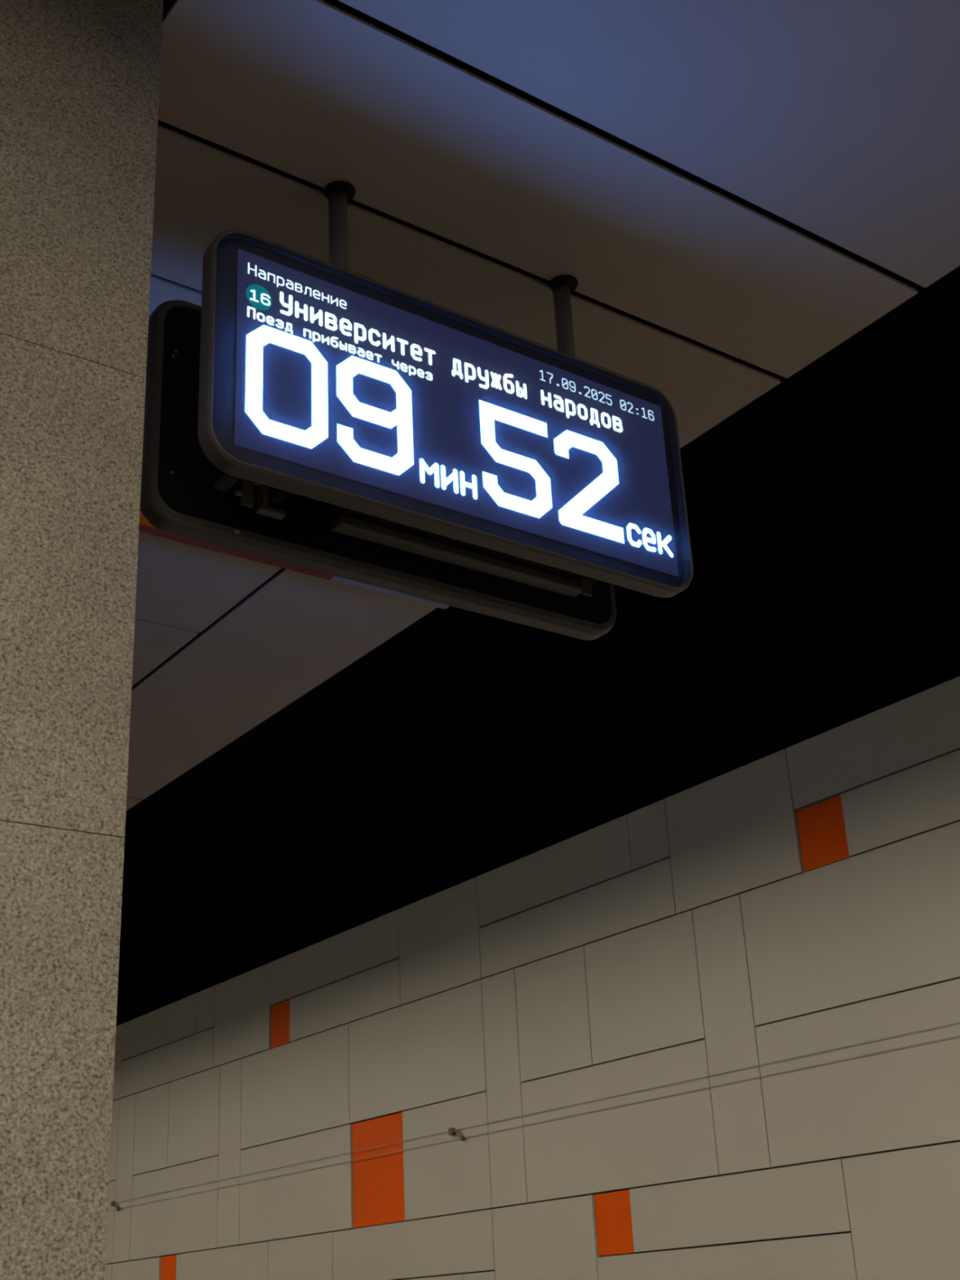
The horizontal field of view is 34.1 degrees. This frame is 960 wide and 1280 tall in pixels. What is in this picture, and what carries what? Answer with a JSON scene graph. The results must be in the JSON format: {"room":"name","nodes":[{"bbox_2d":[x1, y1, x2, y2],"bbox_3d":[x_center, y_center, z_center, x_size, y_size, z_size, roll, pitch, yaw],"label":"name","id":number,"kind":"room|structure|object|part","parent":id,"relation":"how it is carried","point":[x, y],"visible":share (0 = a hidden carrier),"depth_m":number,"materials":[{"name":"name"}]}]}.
{"room":"station hall","nodes":[
{"label":"station hall","id":0,"kind":"room"},
{"bbox_2d":[104,675,959,1279],"bbox_3d":[1.006,3.788,8.512,0.200,5.800,28.000,14,-29,-33],"label":"wall","id":1,"kind":"structure","parent":0,"point":[802,898],"depth_m":9.13,"materials":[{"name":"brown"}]},
{"bbox_3d":[-3.854,6.109,14.724,0.022,0.350,1.941,14,-29,-33],"label":"wall panel","id":2,"kind":"part","parent":1,"relation":"part of","materials":[{"name":"beige tile"}]},
{"bbox_3d":[-3.603,5.451,14.589,0.022,0.703,0.990,14,-29,-33],"label":"wall panel","id":3,"kind":"part","parent":1,"relation":"part of","materials":[{"name":"beige ceramic"}]},
{"bbox_3d":[-3.838,4.918,15.133,0.022,0.710,1.688,14,-29,-33],"label":"wall panel","id":4,"kind":"part","parent":1,"relation":"part of","materials":[{"name":"beige ceramic"}]},
{"bbox_2d":[110,1200,119,1210],"bbox_3d":[-3.303,5.132,14.201,0.038,0.098,0.164,14,-29,-33],"label":"bracket","id":5,"kind":"object","parent":1,"relation":"attached to","point":[113,1202],"visible":1,"depth_m":14.19,"materials":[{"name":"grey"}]},
{"bbox_3d":[-3.663,4.144,15.154,0.022,0.688,0.976,14,-29,-33],"label":"wall panel","id":6,"kind":"part","parent":1,"relation":"part of","materials":[{"name":"beige tile"}]},
{"bbox_3d":[-3.223,4.882,14.232,0.022,1.423,0.360,14,-29,-33],"label":"wall panel","id":7,"kind":"part","parent":1,"relation":"part of","materials":[{"name":"beige ceramic"}]},
{"bbox_3d":[-2.993,5.754,13.573,0.022,0.702,0.984,14,-29,-33],"label":"wall panel","id":8,"kind":"part","parent":1,"relation":"part of","materials":[{"name":"beige ceramic"}]},
{"bbox_3d":[-2.926,4.366,13.978,0.022,0.710,0.703,14,-29,-33],"label":"wall panel","id":9,"kind":"part","parent":1,"relation":"part of","materials":[{"name":"beige tile"}]},
{"bbox_3d":[-2.929,3.539,14.283,0.022,0.347,1.566,14,-29,-33],"label":"wall panel","id":10,"kind":"part","parent":1,"relation":"part of","materials":[{"name":"beige ceramic"}]},
{"bbox_3d":[-2.814,3.798,14.018,0.022,0.331,1.907,14,-29,-33],"label":"wall panel","id":11,"kind":"part","parent":1,"relation":"part of","materials":[{"name":"beige tile"}]},
{"bbox_3d":[-2.613,5.353,13.167,0.008,0.329,0.319,14,-29,-33],"label":"wall panel","id":12,"kind":"part","parent":1,"relation":"part of","materials":[{"name":"orange tile"}]},
{"bbox_3d":[-2.610,4.851,13.333,0.022,0.703,1.677,14,-29,-33],"label":"wall panel","id":13,"kind":"part","parent":1,"relation":"part of","materials":[{"name":"beige tile"}]},
{"bbox_3d":[-2.437,4.070,13.359,0.022,0.710,0.966,14,-29,-33],"label":"wall panel","id":14,"kind":"part","parent":1,"relation":"part of","materials":[{"name":"beige ceramic"}]},
{"bbox_3d":[-2.373,3.202,13.579,0.022,0.347,0.333,14,-29,-33],"label":"wall panel","id":15,"kind":"part","parent":1,"relation":"part of","materials":[{"name":"beige ceramic"}]},
{"bbox_3d":[-2.060,5.014,12.457,0.022,0.329,1.588,14,-29,-33],"label":"wall panel","id":16,"kind":"part","parent":1,"relation":"part of","materials":[{"name":"beige tile"}]},
{"bbox_3d":[-2.027,4.158,12.718,0.022,1.423,0.375,14,-29,-33],"label":"wall panel","id":17,"kind":"part","parent":1,"relation":"part of","materials":[{"name":"beige ceramic"}]},
{"bbox_3d":[-1.980,3.125,13.023,0.022,0.688,0.979,14,-29,-33],"label":"wall panel","id":18,"kind":"part","parent":1,"relation":"part of","materials":[{"name":"beige ceramic"}]},
{"bbox_3d":[-1.583,3.058,12.472,0.008,0.331,0.322,14,-29,-33],"label":"wall panel","id":19,"kind":"part","parent":1,"relation":"part of","materials":[{"name":"orange ceramic"}]},
{"bbox_3d":[-1.442,3.468,12.100,0.022,0.710,1.680,14,-29,-33],"label":"wall panel","id":20,"kind":"part","parent":1,"relation":"part of","materials":[{"name":"beige ceramic"}]},
{"bbox_3d":[-1.405,4.122,11.809,0.022,0.703,1.692,14,-29,-33],"label":"wall panel","id":21,"kind":"part","parent":1,"relation":"part of","materials":[{"name":"beige ceramic"}]},
{"bbox_3d":[-1.311,4.736,11.445,0.022,0.702,0.948,14,-29,-33],"label":"wall panel","id":22,"kind":"part","parent":1,"relation":"part of","materials":[{"name":"beige ceramic"}]},
{"bbox_3d":[-1.140,2.456,12.019,0.022,0.347,1.926,14,-29,-33],"label":"wall panel","id":23,"kind":"part","parent":1,"relation":"part of","materials":[{"name":"beige ceramic"}]},
{"bbox_3d":[-1.028,2.717,11.758,0.022,0.331,1.596,14,-29,-33],"label":"wall panel","id":24,"kind":"part","parent":1,"relation":"part of","materials":[{"name":"beige ceramic"}]},
{"bbox_3d":[-0.707,3.704,10.936,0.008,0.703,0.678,14,-29,-33],"label":"wall panel","id":25,"kind":"part","parent":1,"relation":"part of","materials":[{"name":"orange tile"}]},
{"bbox_3d":[-0.476,4.065,10.449,0.022,0.350,1.941,14,-29,-33],"label":"wall panel","id":26,"kind":"part","parent":1,"relation":"part of","materials":[{"name":"beige tile"}]},
{"bbox_3d":[-0.460,2.874,10.857,0.022,0.710,1.688,14,-29,-33],"label":"wall panel","id":27,"kind":"part","parent":1,"relation":"part of","materials":[{"name":"beige ceramic"}]},
{"bbox_3d":[-0.559,4.451,10.432,0.022,0.342,1.597,14,-29,-33],"label":"wall panel","id":28,"kind":"part","parent":1,"relation":"part of","materials":[{"name":"beige ceramic"}]},
{"bbox_3d":[-0.285,2.099,10.879,0.022,0.688,0.976,14,-29,-33],"label":"wall panel","id":29,"kind":"part","parent":1,"relation":"part of","materials":[{"name":"beige ceramic"}]},
{"bbox_3d":[-0.224,3.407,10.314,0.022,0.703,0.990,14,-29,-33],"label":"wall panel","id":30,"kind":"part","parent":1,"relation":"part of","materials":[{"name":"beige ceramic"}]},
{"bbox_2d":[448,1127,465,1141],"bbox_3d":[-0.148,3.223,10.209,0.038,0.098,0.164,14,-29,-33],"label":"bracket","id":31,"kind":"object","parent":1,"relation":"attached to","point":[451,1131],"visible":1,"depth_m":10.21,"materials":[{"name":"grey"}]},
{"bbox_2d":[107,1021,959,1204],"bbox_3d":[0.856,2.591,8.967,0.004,0.004,27.000,14,-29,-33],"label":"wire","id":32,"kind":"object","parent":31,"relation":"attached to","point":[959,1021],"visible":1,"depth_m":9.12,"materials":[{"name":"silver metal"}]},
{"bbox_2d":[109,1035,959,1210],"bbox_3d":[0.859,2.645,8.943,0.004,0.004,27.000,14,-29,-33],"label":"wire","id":33,"kind":"object","parent":31,"relation":"attached to","point":[957,1035],"visible":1,"depth_m":9.11,"materials":[{"name":"silver metal"}]},
{"bbox_3d":[0.006,4.109,9.716,0.022,0.342,0.336,14,-29,-33],"label":"wall panel","id":34,"kind":"part","parent":1,"relation":"part of","materials":[{"name":"beige ceramic"}]},
{"bbox_3d":[0.156,2.837,9.956,0.022,1.423,0.360,14,-29,-33],"label":"wall panel","id":35,"kind":"part","parent":1,"relation":"part of","materials":[{"name":"beige ceramic"}]},
{"bbox_3d":[0.386,3.709,9.298,0.022,0.702,0.984,14,-29,-33],"label":"wall panel","id":36,"kind":"part","parent":1,"relation":"part of","materials":[{"name":"beige ceramic"}]},
{"bbox_3d":[0.452,2.322,9.703,0.022,0.710,0.703,14,-29,-33],"label":"wall panel","id":37,"kind":"part","parent":1,"relation":"part of","materials":[{"name":"beige ceramic"}]},
{"bbox_3d":[0.450,1.494,10.008,0.022,0.347,1.566,14,-29,-33],"label":"wall panel","id":38,"kind":"part","parent":1,"relation":"part of","materials":[{"name":"beige tile"}]},
{"bbox_3d":[0.565,1.754,9.742,0.022,0.331,1.907,14,-29,-33],"label":"wall panel","id":39,"kind":"part","parent":1,"relation":"part of","materials":[{"name":"beige ceramic"}]},
{"bbox_3d":[0.766,3.308,8.892,0.008,0.329,0.319,14,-29,-33],"label":"wall panel","id":40,"kind":"part","parent":1,"relation":"part of","materials":[{"name":"orange ceramic"}]},
{"bbox_3d":[0.768,2.806,9.058,0.022,0.703,1.677,14,-29,-33],"label":"wall panel","id":41,"kind":"part","parent":1,"relation":"part of","materials":[{"name":"beige tile"}]},
{"bbox_3d":[0.942,2.026,9.084,0.022,0.710,0.966,14,-29,-33],"label":"wall panel","id":42,"kind":"part","parent":1,"relation":"part of","materials":[{"name":"beige ceramic"}]},
{"bbox_3d":[1.006,1.158,9.304,0.022,0.347,0.333,14,-29,-33],"label":"wall panel","id":43,"kind":"part","parent":1,"relation":"part of","materials":[{"name":"beige ceramic"}]},
{"bbox_3d":[1.240,3.353,8.159,0.022,0.363,1.915,14,-29,-33],"label":"wall panel","id":44,"kind":"part","parent":1,"relation":"part of","materials":[{"name":"beige ceramic"}]},
{"bbox_3d":[1.352,2.114,8.443,0.022,1.423,0.375,14,-29,-33],"label":"wall panel","id":45,"kind":"part","parent":1,"relation":"part of","materials":[{"name":"beige ceramic"}]},
{"bbox_3d":[1.399,1.081,8.748,0.022,0.688,0.979,14,-29,-33],"label":"wall panel","id":46,"kind":"part","parent":1,"relation":"part of","materials":[{"name":"beige ceramic"}]},
{"bbox_3d":[1.318,2.969,8.182,0.022,0.329,1.588,14,-29,-33],"label":"wall panel","id":47,"kind":"part","parent":1,"relation":"part of","materials":[{"name":"beige ceramic"}]},
{"bbox_3d":[1.795,1.014,8.197,0.008,0.331,0.322,14,-29,-33],"label":"wall panel","id":48,"kind":"part","parent":1,"relation":"part of","materials":[{"name":"orange tile"}]},
{"bbox_3d":[1.937,1.424,7.825,0.022,0.710,1.680,14,-29,-33],"label":"wall panel","id":49,"kind":"part","parent":1,"relation":"part of","materials":[{"name":"beige ceramic"}]},
{"bbox_3d":[1.973,2.077,7.533,0.022,0.703,1.692,14,-29,-33],"label":"wall panel","id":50,"kind":"part","parent":1,"relation":"part of","materials":[{"name":"beige ceramic"}]},
{"bbox_3d":[2.239,0.411,7.744,0.022,0.347,1.926,14,-29,-33],"label":"wall panel","id":51,"kind":"part","parent":1,"relation":"part of","materials":[{"name":"beige ceramic"}]},
{"bbox_3d":[2.351,0.673,7.482,0.022,0.331,1.596,14,-29,-33],"label":"wall panel","id":52,"kind":"part","parent":1,"relation":"part of","materials":[{"name":"beige ceramic"}]},
{"bbox_3d":[2.068,2.692,7.170,0.022,0.702,0.948,14,-29,-33],"label":"wall panel","id":53,"kind":"part","parent":1,"relation":"part of","materials":[{"name":"beige tile"}]},
{"bbox_2d":[115,271,959,1026],"bbox_3d":[-0.367,0.742,8.884,3.236,0.200,28.000,14,-29,-33],"label":"ceiling","id":54,"kind":"structure","parent":0,"point":[822,595],"depth_m":7.69,"materials":[{"name":"black paint"}]},
{"bbox_2d":[125,0,959,810],"bbox_3d":[-5.324,-0.281,5.353,9.094,0.300,28.152,14,-29,-33],"label":"ceiling","id":55,"kind":"structure","parent":0,"point":[728,189],"depth_m":3.77,"materials":[{"name":"grey"}]},
{"bbox_3d":[-3.095,1.423,9.139,0.649,0.010,3.904,14,-29,-33],"label":"panel","id":56,"kind":"part","parent":55,"relation":"part of","materials":[{"name":"ceramic"}]},
{"bbox_3d":[-2.240,0.172,6.382,1.440,0.010,1.946,14,-29,-33],"label":"panel","id":57,"kind":"part","parent":55,"relation":"part of","materials":[{"name":"metal"}]},
{"bbox_3d":[-1.101,-0.517,4.941,1.440,0.010,1.945,14,-29,-33],"label":"panel","id":58,"kind":"part","parent":55,"relation":"part of","materials":[{"name":"ceramic"}]},
{"bbox_3d":[-0.813,0.042,6.251,0.649,0.010,3.927,14,-29,-33],"label":"panel","id":59,"kind":"part","parent":55,"relation":"part of","materials":[{"name":"metal"}]},
{"bbox_2d":[138,509,448,609],"bbox_3d":[-0.856,-0.340,5.242,1.812,0.093,0.035,14,-29,-33],"label":"sign","id":60,"kind":"object","parent":55,"relation":"attached to","point":[145,526],"visible":0.27,"depth_m":5.33,"materials":[{"name":"orange"}]},
{"bbox_2d":[140,181,693,639],"bbox_3d":[-0.126,-0.587,3.755,1.313,0.904,0.350,14,-29,-33],"label":"display mount","id":61,"kind":"object","parent":55,"relation":"attached to","point":[335,518],"depth_m":3.53,"materials":[{"name":"grey paint"}]},
{"bbox_3d":[-0.529,-0.311,3.362,0.027,0.115,0.135,14,-29,-33],"label":"clamp plate","id":62,"kind":"part","parent":61,"relation":"part of","materials":[{"name":"grey plastic"}]},
{"bbox_3d":[-0.444,-0.321,3.350,0.062,0.115,0.032,14,-29,-33],"label":"clamp plate","id":63,"kind":"part","parent":61,"relation":"part of","materials":[{"name":"grey plastic"}]},
{"bbox_3d":[-0.202,-0.388,3.795,1.313,0.580,0.063,14,-29,-33],"label":"countdown display","id":64,"kind":"part","parent":61,"relation":"part of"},
{"bbox_3d":[-0.035,-0.489,3.584,1.313,0.580,0.063,14,-29,-33],"label":"countdown display","id":65,"kind":"part","parent":61,"relation":"part of","materials":[{"name":"glass"}]},
{"bbox_3d":[0.259,-0.129,3.810,0.030,0.043,0.006,14,-29,-33],"label":"clamp plate","id":66,"kind":"part","parent":61,"relation":"part of","materials":[{"name":"grey metal"}]},
{"bbox_3d":[-0.113,-0.884,4.217,2.106,0.010,0.496,14,-29,-33],"label":"panel","id":67,"kind":"part","parent":55,"relation":"part of","materials":[{"name":"ceramic"}]},
{"bbox_3d":[0.187,-1.066,3.838,2.106,0.010,0.490,14,-29,-33],"label":"panel","id":68,"kind":"part","parent":55,"relation":"part of","materials":[{"name":"metal"}]},
{"bbox_2d":[125,266,959,813],"bbox_3d":[-1.663,0.652,7.903,0.017,0.297,28.000,14,-29,-33],"label":"trim","id":69,"kind":"structure","parent":55,"relation":"attached to","point":[922,291],"depth_m":4.71,"materials":[{"name":"black paint"}]},
{"bbox_3d":[0.634,-1.336,3.272,2.106,0.010,1.003,14,-29,-33],"label":"panel","id":70,"kind":"part","parent":55,"relation":"part of","materials":[{"name":"ceramic"}]},
{"bbox_3d":[-5.204,3.716,3.639,9.000,0.200,28.000,14,-29,-33],"label":"floor","id":71,"kind":"structure","parent":0,"visible":0},
{"bbox_2d":[0,0,163,1279],"bbox_3d":[-1.039,0.586,2.452,0.700,4.190,0.700,14,-29,-33],"label":"granite column","id":72,"kind":"structure","parent":71,"relation":"on","point":[80,79],"depth_m":2.59,"materials":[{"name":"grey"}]}
]}

